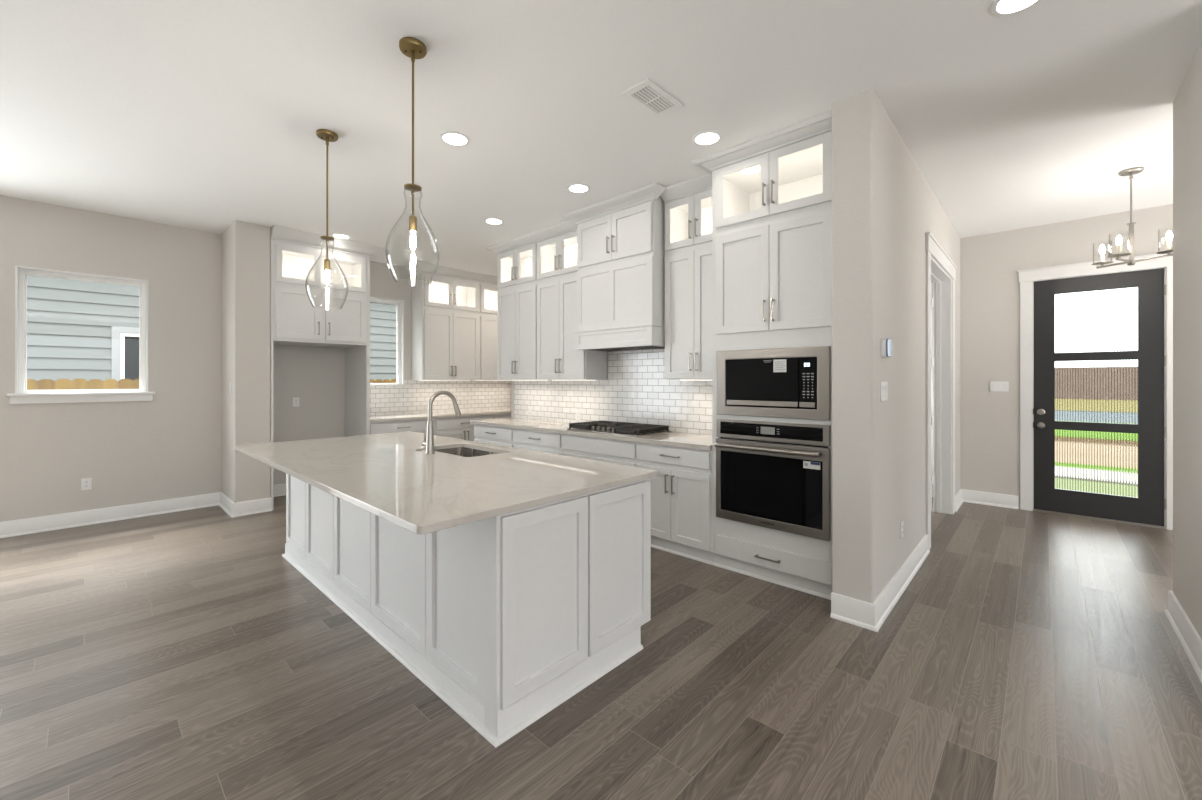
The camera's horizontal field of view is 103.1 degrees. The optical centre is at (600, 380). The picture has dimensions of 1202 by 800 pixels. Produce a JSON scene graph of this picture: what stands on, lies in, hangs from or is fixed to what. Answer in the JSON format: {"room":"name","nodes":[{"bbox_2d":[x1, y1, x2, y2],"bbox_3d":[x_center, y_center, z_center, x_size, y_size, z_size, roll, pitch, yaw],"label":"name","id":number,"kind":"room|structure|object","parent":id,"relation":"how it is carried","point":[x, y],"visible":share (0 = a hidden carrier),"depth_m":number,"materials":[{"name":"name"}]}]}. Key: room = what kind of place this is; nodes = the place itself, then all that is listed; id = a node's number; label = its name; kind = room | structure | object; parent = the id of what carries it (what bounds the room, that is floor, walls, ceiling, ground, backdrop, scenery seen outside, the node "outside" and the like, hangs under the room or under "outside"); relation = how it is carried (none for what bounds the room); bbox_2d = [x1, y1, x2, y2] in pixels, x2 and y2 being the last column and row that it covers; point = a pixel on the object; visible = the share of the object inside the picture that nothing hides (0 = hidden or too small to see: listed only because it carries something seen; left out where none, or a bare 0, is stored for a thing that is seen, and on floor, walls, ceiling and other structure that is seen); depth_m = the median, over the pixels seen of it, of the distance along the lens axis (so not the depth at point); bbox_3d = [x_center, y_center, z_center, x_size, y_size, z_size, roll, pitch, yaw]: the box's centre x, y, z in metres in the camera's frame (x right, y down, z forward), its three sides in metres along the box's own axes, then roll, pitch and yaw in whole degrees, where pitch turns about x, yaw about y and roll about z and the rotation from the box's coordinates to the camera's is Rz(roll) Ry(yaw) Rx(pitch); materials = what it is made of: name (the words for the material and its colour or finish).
{"room":"kitchen","nodes":[
{"label":"kitchen","id":0,"kind":"room"},
{"bbox_2d":[221,220,270,502],"bbox_3d":[-3.940,-0.127,5.285,0.735,3.120,0.315,0,0,43],"label":"wall","id":1,"kind":"structure","parent":0,"point":[245,246],"depth_m":5.05,"materials":[{"name":"beige paint"}]},
{"bbox_2d":[0,195,510,521],"bbox_3d":[-4.266,-0.127,5.592,0.200,3.060,11.800,0,0,43],"label":"wall","id":2,"kind":"structure","parent":0,"point":[168,446],"depth_m":4.97,"materials":[{"name":"beige paint"}]},
{"bbox_2d":[7,265,154,403],"bbox_3d":[-5.062,-0.415,4.693,0.235,1.254,0.970,0,0,43],"label":"window","id":3,"kind":"structure","parent":2,"relation":"in","point":[24,396],"depth_m":4.58,"materials":[{"name":"white paint"}]},
{"bbox_2d":[81,478,91,489],"bbox_3d":[-5.005,1.007,4.641,0.008,0.115,0.070,0,0,43],"label":"wall outlet","id":4,"kind":"object","parent":2,"relation":"attached to","point":[86,483],"visible":1,"depth_m":4.64,"materials":[{"name":"white plastic"}]},
{"bbox_2d":[0,492,271,537],"bbox_3d":[-5.804,1.333,3.237,0.745,0.140,5.856,0,0,43],"label":"baseboard","id":5,"kind":"structure","parent":2,"relation":"attached to","point":[18,527],"depth_m":4.85,"materials":[{"name":"white paint"}]},
{"bbox_2d":[274,483,285,496],"bbox_3d":[-3.730,1.333,6.001,0.030,0.140,0.950,0,0,43],"label":"baseboard","id":6,"kind":"structure","parent":2,"relation":"attached to","point":[279,489],"depth_m":5.80,"materials":[{"name":"white paint"}]},
{"bbox_2d":[293,397,298,406],"bbox_3d":[-3.798,0.268,5.943,0.008,0.115,0.070,0,0,43],"label":"wall outlet","id":7,"kind":"object","parent":2,"relation":"attached to","point":[295,399],"visible":1,"depth_m":5.94,"materials":[{"name":"white plastic"}]},
{"bbox_2d":[370,296,403,384],"bbox_3d":[-3.181,-0.550,6.751,0.194,1.231,0.714,0,0,43],"label":"window","id":8,"kind":"structure","parent":2,"relation":"in","point":[399,304],"depth_m":6.96,"materials":[{"name":"white paint"}]},
{"bbox_2d":[370,380,510,415],"bbox_3d":[-2.478,0.241,7.369,0.006,0.495,2.654,0,0,43],"label":"tile backsplash","id":9,"kind":"structure","parent":2,"relation":"attached to","point":[412,397],"depth_m":7.32,"materials":[{"name":"white tile"}]},
{"bbox_2d":[404,262,482,380],"bbox_3d":[-2.352,-0.828,7.182,0.435,1.656,1.040,0,0,43],"label":"upper cabinet","id":10,"kind":"object","parent":2,"relation":"attached to","point":[445,310],"visible":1,"depth_m":7.09,"materials":[{"name":"white paint"}]},
{"bbox_2d":[419,380,469,380],"bbox_3d":[-2.371,-0.003,7.275,0.030,0.006,0.830,0,0,43],"label":"light","id":11,"kind":"object","parent":10,"relation":"attached to","point":[419,380],"depth_m":7.25,"materials":[{"name":"white"}]},
{"bbox_2d":[475,274,510,380],"bbox_3d":[-1.708,-0.828,7.877,0.435,1.656,0.850,0,0,43],"label":"upper cabinet","id":12,"kind":"object","parent":2,"relation":"attached to","point":[488,290],"visible":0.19,"depth_m":7.61,"materials":[{"name":"white paint"}]},
{"bbox_2d":[475,380,510,380],"bbox_3d":[-1.765,-0.003,7.929,0.030,0.006,0.750,0,0,43],"label":"light","id":13,"kind":"object","parent":12,"relation":"attached to","point":[475,380],"depth_m":7.89,"materials":[{"name":"white"}]},
{"bbox_2d":[0,495,1201,799],"bbox_3d":[0.328,1.463,1.332,12.730,0.120,11.800,0,0,43],"label":"floor","id":14,"kind":"structure","parent":0,"point":[180,655],"depth_m":2.20,"materials":[{"name":"grey wood"}]},
{"bbox_2d":[271,225,382,509],"bbox_3d":[-3.392,-0.127,5.771,0.822,3.060,1.140,0,0,43],"label":"tall cabinet","id":15,"kind":"object","parent":14,"relation":"on","point":[294,320],"visible":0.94,"depth_m":5.61,"materials":[{"name":"white paint"}]},
{"bbox_2d":[370,419,433,434],"bbox_3d":[-2.824,0.966,6.494,0.679,0.874,0.884,0,0,43],"label":"base cabinet","id":16,"kind":"object","parent":14,"relation":"on","point":[407,425],"visible":0.14,"depth_m":6.25,"materials":[{"name":"white paint"}]},
{"bbox_2d":[434,415,491,440],"bbox_3d":[-2.198,0.966,7.168,0.679,0.874,0.950,0,0,43],"label":"base cabinet","id":17,"kind":"object","parent":14,"relation":"on","point":[455,427],"visible":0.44,"depth_m":6.87,"materials":[{"name":"white paint"}]},
{"bbox_2d":[282,449,650,747],"bbox_3d":[-1.141,0.962,3.181,2.931,0.883,0.987,0,0,43],"label":"kitchen island","id":18,"kind":"object","parent":14,"relation":"on","point":[505,618],"visible":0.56,"depth_m":2.19,"materials":[{"name":"white paint"}]},
{"bbox_2d":[235,431,656,533],"bbox_3d":[-1.221,0.504,3.092,2.930,0.030,1.361,0,0,43],"label":"island countertop","id":19,"kind":"structure","parent":18,"relation":"on","point":[382,475],"depth_m":2.51,"materials":[{"name":"white stone"}]},
{"bbox_2d":[422,390,460,453],"bbox_3d":[-1.095,0.278,3.285,0.111,0.421,0.261,0,0,43],"label":"faucet","id":20,"kind":"object","parent":19,"relation":"on","point":[428,441],"visible":1,"depth_m":3.19,"materials":[{"name":"silver metal"}]},
{"bbox_2d":[435,447,497,456],"bbox_3d":[-0.965,0.622,3.379,0.662,0.203,0.360,0,0,43],"label":"sink","id":21,"kind":"object","parent":19,"relation":"in","point":[460,451],"visible":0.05,"depth_m":3.65,"materials":[{"name":"silver metal"}]},
{"bbox_2d":[474,424,513,446],"bbox_3d":[-1.070,0.966,5.752,0.780,0.874,0.649,0,0,43],"label":"base cabinet","id":22,"kind":"object","parent":14,"relation":"on","point":[501,436],"visible":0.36,"depth_m":5.52,"materials":[{"name":"white paint"}]},
{"bbox_2d":[492,414,510,418],"bbox_3d":[-1.600,0.966,7.814,0.679,0.874,0.805,0,0,43],"label":"base cabinet","id":23,"kind":"object","parent":14,"relation":"on","point":[501,415],"visible":0.03,"depth_m":7.43,"materials":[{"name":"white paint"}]},
{"bbox_2d":[370,409,510,422],"bbox_3d":[-2.233,0.508,7.145,0.661,0.038,2.650,0,0,43],"label":"countertop","id":24,"kind":"structure","parent":23,"relation":"on","point":[417,416],"depth_m":6.81,"materials":[{"name":"white stone"}]},
{"bbox_2d":[513,429,561,454],"bbox_3d":[-0.494,0.966,5.218,0.790,0.874,0.649,0,0,43],"label":"base cabinet","id":25,"kind":"object","parent":14,"relation":"on","point":[546,442],"visible":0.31,"depth_m":4.98,"materials":[{"name":"white paint"}]},
{"bbox_2d":[562,434,636,466],"bbox_3d":[0.146,0.966,4.625,0.955,0.874,0.649,0,0,43],"label":"base cabinet","id":26,"kind":"object","parent":14,"relation":"on","point":[598,449],"visible":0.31,"depth_m":4.37,"materials":[{"name":"white paint"}]},
{"bbox_2d":[470,418,711,449],"bbox_3d":[-0.179,0.508,4.938,3.293,0.038,0.629,0,0,43],"label":"countertop","id":27,"kind":"structure","parent":26,"relation":"on","point":[675,439],"depth_m":4.40,"materials":[{"name":"white stone"}]},
{"bbox_2d":[567,420,670,436],"bbox_3d":[0.161,0.458,4.634,0.915,0.062,0.505,0,0,43],"label":"cooktop","id":28,"kind":"object","parent":27,"relation":"in","point":[608,427],"visible":1,"depth_m":4.48,"materials":[{"name":"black metal"}]},
{"bbox_2d":[637,442,713,564],"bbox_3d":[0.759,0.966,4.056,0.718,0.874,0.649,0,0,43],"label":"base cabinet","id":29,"kind":"object","parent":14,"relation":"on","point":[681,489],"visible":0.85,"depth_m":3.79,"materials":[{"name":"white paint"}]},
{"bbox_2d":[692,111,831,599],"bbox_3d":[1.298,-0.127,3.518,1.016,3.060,0.705,0,0,43],"label":"oven tower","id":30,"kind":"object","parent":14,"relation":"on","point":[772,192],"visible":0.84,"depth_m":3.31,"materials":[{"name":"white paint"}]},
{"bbox_2d":[715,419,830,540],"bbox_3d":[1.294,0.650,3.440,0.796,0.730,0.554,0,0,43],"label":"wall oven","id":31,"kind":"object","parent":30,"relation":"in","point":[772,475],"visible":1,"depth_m":3.24,"materials":[{"name":"silver metal"}]},
{"bbox_2d":[717,346,830,419],"bbox_3d":[1.296,0.017,3.442,0.796,0.472,0.430,0,0,43],"label":"microwave","id":32,"kind":"object","parent":30,"relation":"in","point":[795,383],"visible":1,"depth_m":3.25,"materials":[{"name":"silver metal"}]},
{"bbox_2d":[0,0,1201,276],"bbox_3d":[0.328,-1.727,1.332,12.730,0.140,11.800,0,0,43],"label":"ceiling","id":33,"kind":"structure","parent":0,"point":[202,115],"depth_m":2.78,"materials":[{"name":"white paint"}]},
{"bbox_2d":[305,129,347,309],"bbox_3d":[-1.839,-1.072,3.205,0.252,1.170,0.252,0,0,43],"label":"pendant lamp","id":34,"kind":"object","parent":33,"relation":"hanging from","point":[326,135],"visible":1,"depth_m":3.20,"materials":[{"name":"gold metal"}]},
{"bbox_2d":[324,259,329,283],"bbox_3d":[-1.839,-0.732,3.205,0.037,0.171,0.037,0,0,43],"label":"bulb","id":35,"kind":"object","parent":34,"relation":"attached to","point":[326,261],"depth_m":3.19,"materials":[{"name":"white glass"}]},
{"bbox_2d":[331,233,350,238],"bbox_3d":[-2.981,-1.652,5.471,0.196,0.009,0.196,0,0,43],"label":"recessed light","id":36,"kind":"object","parent":33,"relation":"in","point":[336,235],"visible":1,"depth_m":5.47,"materials":[{"name":"white plastic"}]},
{"bbox_2d":[385,37,439,282],"bbox_3d":[-0.931,-1.072,2.364,0.252,1.170,0.252,0,0,43],"label":"pendant lamp","id":37,"kind":"object","parent":33,"relation":"hanging from","point":[413,48],"visible":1,"depth_m":2.36,"materials":[{"name":"gold metal"}]},
{"bbox_2d":[409,215,416,249],"bbox_3d":[-0.931,-0.732,2.364,0.037,0.171,0.037,0,0,43],"label":"bulb","id":38,"kind":"object","parent":37,"relation":"attached to","point":[412,219],"depth_m":2.35,"materials":[{"name":"white glass"}]},
{"bbox_2d":[440,131,469,145],"bbox_3d":[-1.000,-1.652,3.267,0.196,0.009,0.196,0,0,43],"label":"recessed light","id":39,"kind":"object","parent":33,"relation":"in","point":[454,138],"visible":1,"depth_m":3.25,"materials":[{"name":"white plastic"}]},
{"bbox_2d":[484,218,503,224],"bbox_3d":[-1.112,-1.652,4.957,0.196,0.009,0.196,0,0,43],"label":"recessed light","id":40,"kind":"object","parent":33,"relation":"in","point":[495,221],"visible":1,"depth_m":4.95,"materials":[{"name":"white plastic"}]},
{"bbox_2d":[567,183,589,192],"bbox_3d":[-0.194,-1.652,4.107,0.196,0.009,0.196,0,0,43],"label":"recessed light","id":41,"kind":"object","parent":33,"relation":"in","point":[577,187],"visible":1,"depth_m":4.10,"materials":[{"name":"white plastic"}]},
{"bbox_2d":[621,78,683,118],"bbox_3d":[0.308,-1.653,2.810,0.196,0.008,0.360,0,0,43],"label":"ceiling vent","id":42,"kind":"object","parent":33,"relation":"in","point":[646,94],"visible":1,"depth_m":2.80,"materials":[{"name":"white plastic"}]},
{"bbox_2d":[692,131,721,145],"bbox_3d":[0.724,-1.652,3.260,0.196,0.009,0.196,0,0,43],"label":"recessed light","id":43,"kind":"object","parent":33,"relation":"in","point":[704,138],"visible":1,"depth_m":3.25,"materials":[{"name":"white plastic"}]},
{"bbox_2d":[991,0,1040,15],"bbox_3d":[1.815,-1.652,2.067,0.196,0.009,0.196,0,0,43],"label":"recessed light","id":44,"kind":"object","parent":33,"relation":"in","point":[999,7],"visible":1,"depth_m":2.10,"materials":[{"name":"white plastic"}]},
{"bbox_2d":[1092,167,1172,268],"bbox_3d":[4.183,-1.283,3.737,0.402,0.748,0.409,0,0,28],"label":"chandelier","id":45,"kind":"object","parent":33,"relation":"hanging from","point":[1130,172],"visible":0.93,"depth_m":3.74,"materials":[{"name":"silver metal"}]},
{"bbox_2d":[511,352,706,434],"bbox_3d":[0.408,-0.127,4.919,4.230,3.060,0.130,0,0,43],"label":"wall","id":46,"kind":"structure","parent":0,"point":[512,382],"depth_m":6.29,"materials":[{"name":"white glazed ceramic subway tile"},{"name":"grout"}]},
{"bbox_2d":[486,233,547,380],"bbox_3d":[-0.970,-0.828,5.805,0.875,1.656,0.435,0,0,43],"label":"upper cabinet","id":47,"kind":"object","parent":46,"relation":"attached to","point":[517,281],"visible":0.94,"depth_m":5.66,"materials":[{"name":"white paint"}]},
{"bbox_2d":[512,380,547,380],"bbox_3d":[-0.877,-0.003,5.824,0.665,0.006,0.030,0,0,43],"label":"light","id":48,"kind":"object","parent":47,"relation":"attached to","point":[512,380],"depth_m":5.79,"materials":[{"name":"white"}]},
{"bbox_2d":[530,220,606,380],"bbox_3d":[-0.365,-0.828,5.244,0.775,1.656,0.435,0,0,43],"label":"upper cabinet","id":49,"kind":"object","parent":46,"relation":"attached to","point":[558,359],"visible":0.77,"depth_m":5.16,"materials":[{"name":"white paint"}]},
{"bbox_2d":[552,380,595,380],"bbox_3d":[-0.312,-0.003,5.301,0.675,0.006,0.030,0,0,43],"label":"light","id":50,"kind":"object","parent":49,"relation":"attached to","point":[552,380],"depth_m":5.27,"materials":[{"name":"white"}]},
{"bbox_2d":[514,349,711,434],"bbox_3d":[0.056,-0.004,5.153,3.245,0.986,0.006,0,0,43],"label":"tile backsplash","id":51,"kind":"structure","parent":46,"relation":"attached to","point":[636,389],"depth_m":4.94,"materials":[{"name":"white tile"}]},
{"bbox_2d":[527,407,530,415],"bbox_3d":[-0.908,0.388,6.037,0.070,0.115,0.008,0,0,43],"label":"wall outlet","id":52,"kind":"object","parent":51,"relation":"attached to","point":[528,408],"visible":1,"depth_m":6.03,"materials":[{"name":"white plastic"}]},
{"bbox_2d":[576,410,579,419],"bbox_3d":[-0.263,0.393,5.438,0.070,0.115,0.008,0,0,43],"label":"wall outlet","id":53,"kind":"object","parent":51,"relation":"attached to","point":[577,411],"visible":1,"depth_m":5.43,"materials":[{"name":"white plastic"}]},
{"bbox_2d":[562,182,665,351],"bbox_3d":[0.231,-0.981,4.594,1.163,1.352,0.572,0,0,43],"label":"range hood","id":54,"kind":"object","parent":46,"relation":"attached to","point":[620,276],"visible":0.91,"depth_m":4.37,"materials":[{"name":"white paint"}]},
{"bbox_2d":[578,196,664,324],"bbox_3d":[0.269,-1.073,4.634,0.943,1.163,0.462,0,0,43],"label":"cabinet","id":55,"kind":"object","parent":54,"relation":"attached to","point":[625,285],"depth_m":4.36,"materials":[{"name":"white paint"}]},
{"bbox_2d":[589,346,664,351],"bbox_3d":[0.265,-0.339,4.630,0.875,0.066,0.424,0,0,43],"label":"hood","id":56,"kind":"object","parent":54,"relation":"attached to","point":[635,348],"depth_m":4.59,"materials":[{"name":"metal"}]},
{"bbox_2d":[660,173,711,380],"bbox_3d":[0.868,-0.828,4.101,0.624,1.656,0.435,0,0,43],"label":"upper cabinet","id":57,"kind":"object","parent":46,"relation":"attached to","point":[688,204],"visible":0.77,"depth_m":4.05,"materials":[{"name":"white paint"}]},
{"bbox_2d":[680,380,711,380],"bbox_3d":[0.920,-0.003,4.158,0.524,0.006,0.030,0,0,43],"label":"light","id":58,"kind":"object","parent":57,"relation":"attached to","point":[680,380],"depth_m":4.21,"materials":[{"name":"white plastic"}]},
{"bbox_2d":[832,88,959,603],"bbox_3d":[2.784,-0.127,4.208,0.221,3.120,3.904,0,0,43],"label":"wall","id":59,"kind":"structure","parent":0,"point":[884,206],"depth_m":2.83,"materials":[{"name":"beige paint"}]},
{"bbox_2d":[830,534,929,631],"bbox_3d":[2.025,1.333,3.363,0.246,0.140,1.694,0,0,43],"label":"baseboard","id":60,"kind":"structure","parent":59,"relation":"attached to","point":[860,613],"depth_m":2.82,"materials":[{"name":"white paint"}]},
{"bbox_2d":[880,382,887,400],"bbox_3d":[1.711,0.065,2.880,0.010,0.115,0.162,0,0,43],"label":"light switch","id":61,"kind":"object","parent":59,"relation":"attached to","point":[883,385],"visible":1,"depth_m":2.86,"materials":[{"name":"white plastic"}]},
{"bbox_2d":[881,338,891,357],"bbox_3d":[1.720,-0.195,2.871,0.036,0.112,0.124,0,0,43],"label":"thermostat","id":62,"kind":"object","parent":59,"relation":"attached to","point":[886,344],"visible":1,"depth_m":2.83,"materials":[{"name":"white plastic"}]},
{"bbox_2d":[900,520,902,538],"bbox_3d":[2.050,1.014,3.247,0.008,0.115,0.070,0,0,43],"label":"wall outlet","id":63,"kind":"object","parent":59,"relation":"attached to","point":[901,522],"visible":1,"depth_m":3.23,"materials":[{"name":"white plastic"}]},
{"bbox_2d":[931,284,932,510],"bbox_3d":[3.293,0.177,5.312,0.671,2.428,0.041,0,0,43],"label":"door","id":64,"kind":"structure","parent":59,"relation":"in","point":[931,284],"depth_m":5.10,"materials":[{"name":"white paint"}]},
{"bbox_2d":[925,232,956,549],"bbox_3d":[3.174,0.097,4.554,0.187,2.613,1.675,0,0,43],"label":"trim","id":65,"kind":"structure","parent":59,"relation":"attached to","point":[940,269],"depth_m":5.02,"materials":[{"name":"white paint"}]},
{"bbox_2d":[955,489,1017,511],"bbox_3d":[4.166,1.333,5.162,0.509,0.140,0.625,0,0,43],"label":"baseboard","id":66,"kind":"structure","parent":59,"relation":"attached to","point":[963,495],"depth_m":5.36,"materials":[{"name":"white paint"}]},
{"bbox_2d":[931,204,1172,528],"bbox_3d":[4.714,-0.127,5.195,5.350,3.060,0.170,0,0,43],"label":"wall","id":67,"kind":"structure","parent":0,"point":[989,263],"depth_m":5.30,"materials":[{"name":"beige paint"}]},
{"bbox_2d":[990,381,1008,391],"bbox_3d":[4.442,0.068,5.324,0.162,0.115,0.010,0,0,43],"label":"light switch","id":68,"kind":"object","parent":67,"relation":"attached to","point":[995,386],"visible":1,"depth_m":5.32,"materials":[{"name":"white plastic"}]},
{"bbox_2d":[1017,253,1172,529],"bbox_3d":[5.037,0.102,4.873,1.175,2.603,0.204,0,0,43],"label":"trim","id":69,"kind":"structure","parent":67,"relation":"attached to","point":[1026,276],"depth_m":5.01,"materials":[{"name":"white paint"}]},
{"bbox_2d":[1033,268,1165,525],"bbox_3d":[4.985,0.160,4.811,0.932,2.445,0.119,0,0,43],"label":"door","id":70,"kind":"structure","parent":67,"relation":"in","point":[1099,360],"depth_m":4.80,"materials":[{"name":"black paint"}]},
{"bbox_2d":[1173,42,1201,638],"bbox_3d":[3.093,-0.127,2.397,0.143,3.120,1.120,0,0,43],"label":"wall","id":71,"kind":"structure","parent":0,"point":[1187,104],"depth_m":2.56,"materials":[{"name":"beige paint"}]},
{"bbox_2d":[1164,590,1201,683],"bbox_3d":[3.093,1.333,2.397,0.203,0.140,1.180,0,0,43],"label":"baseboard","id":72,"kind":"structure","parent":71,"relation":"attached to","point":[1189,638],"depth_m":2.51,"materials":[{"name":"white paint"}]},
{"label":"outside","id":73,"kind":"structure","parent":0,"visible":0},
{"bbox_3d":[-9.292,1.953,11.342,14.950,0.200,32.000,0,0,43],"label":"lawn","id":74,"kind":"structure","parent":73,"visible":0},
{"bbox_2d":[27,275,395,389],"bbox_3d":[-8.355,-0.240,11.837,6.650,4.186,18.600,0,0,43],"label":"house","id":75,"kind":"structure","parent":74,"relation":"on","point":[76,329],"depth_m":7.64,"materials":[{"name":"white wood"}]},
{"bbox_2d":[27,379,395,389],"bbox_3d":[-5.273,0.913,7.889,0.060,1.881,8.400,0,0,43],"label":"picket fence","id":76,"kind":"object","parent":74,"relation":"on","point":[43,384],"visible":0.12,"depth_m":6.25,"materials":[{"name":"brown wood"}]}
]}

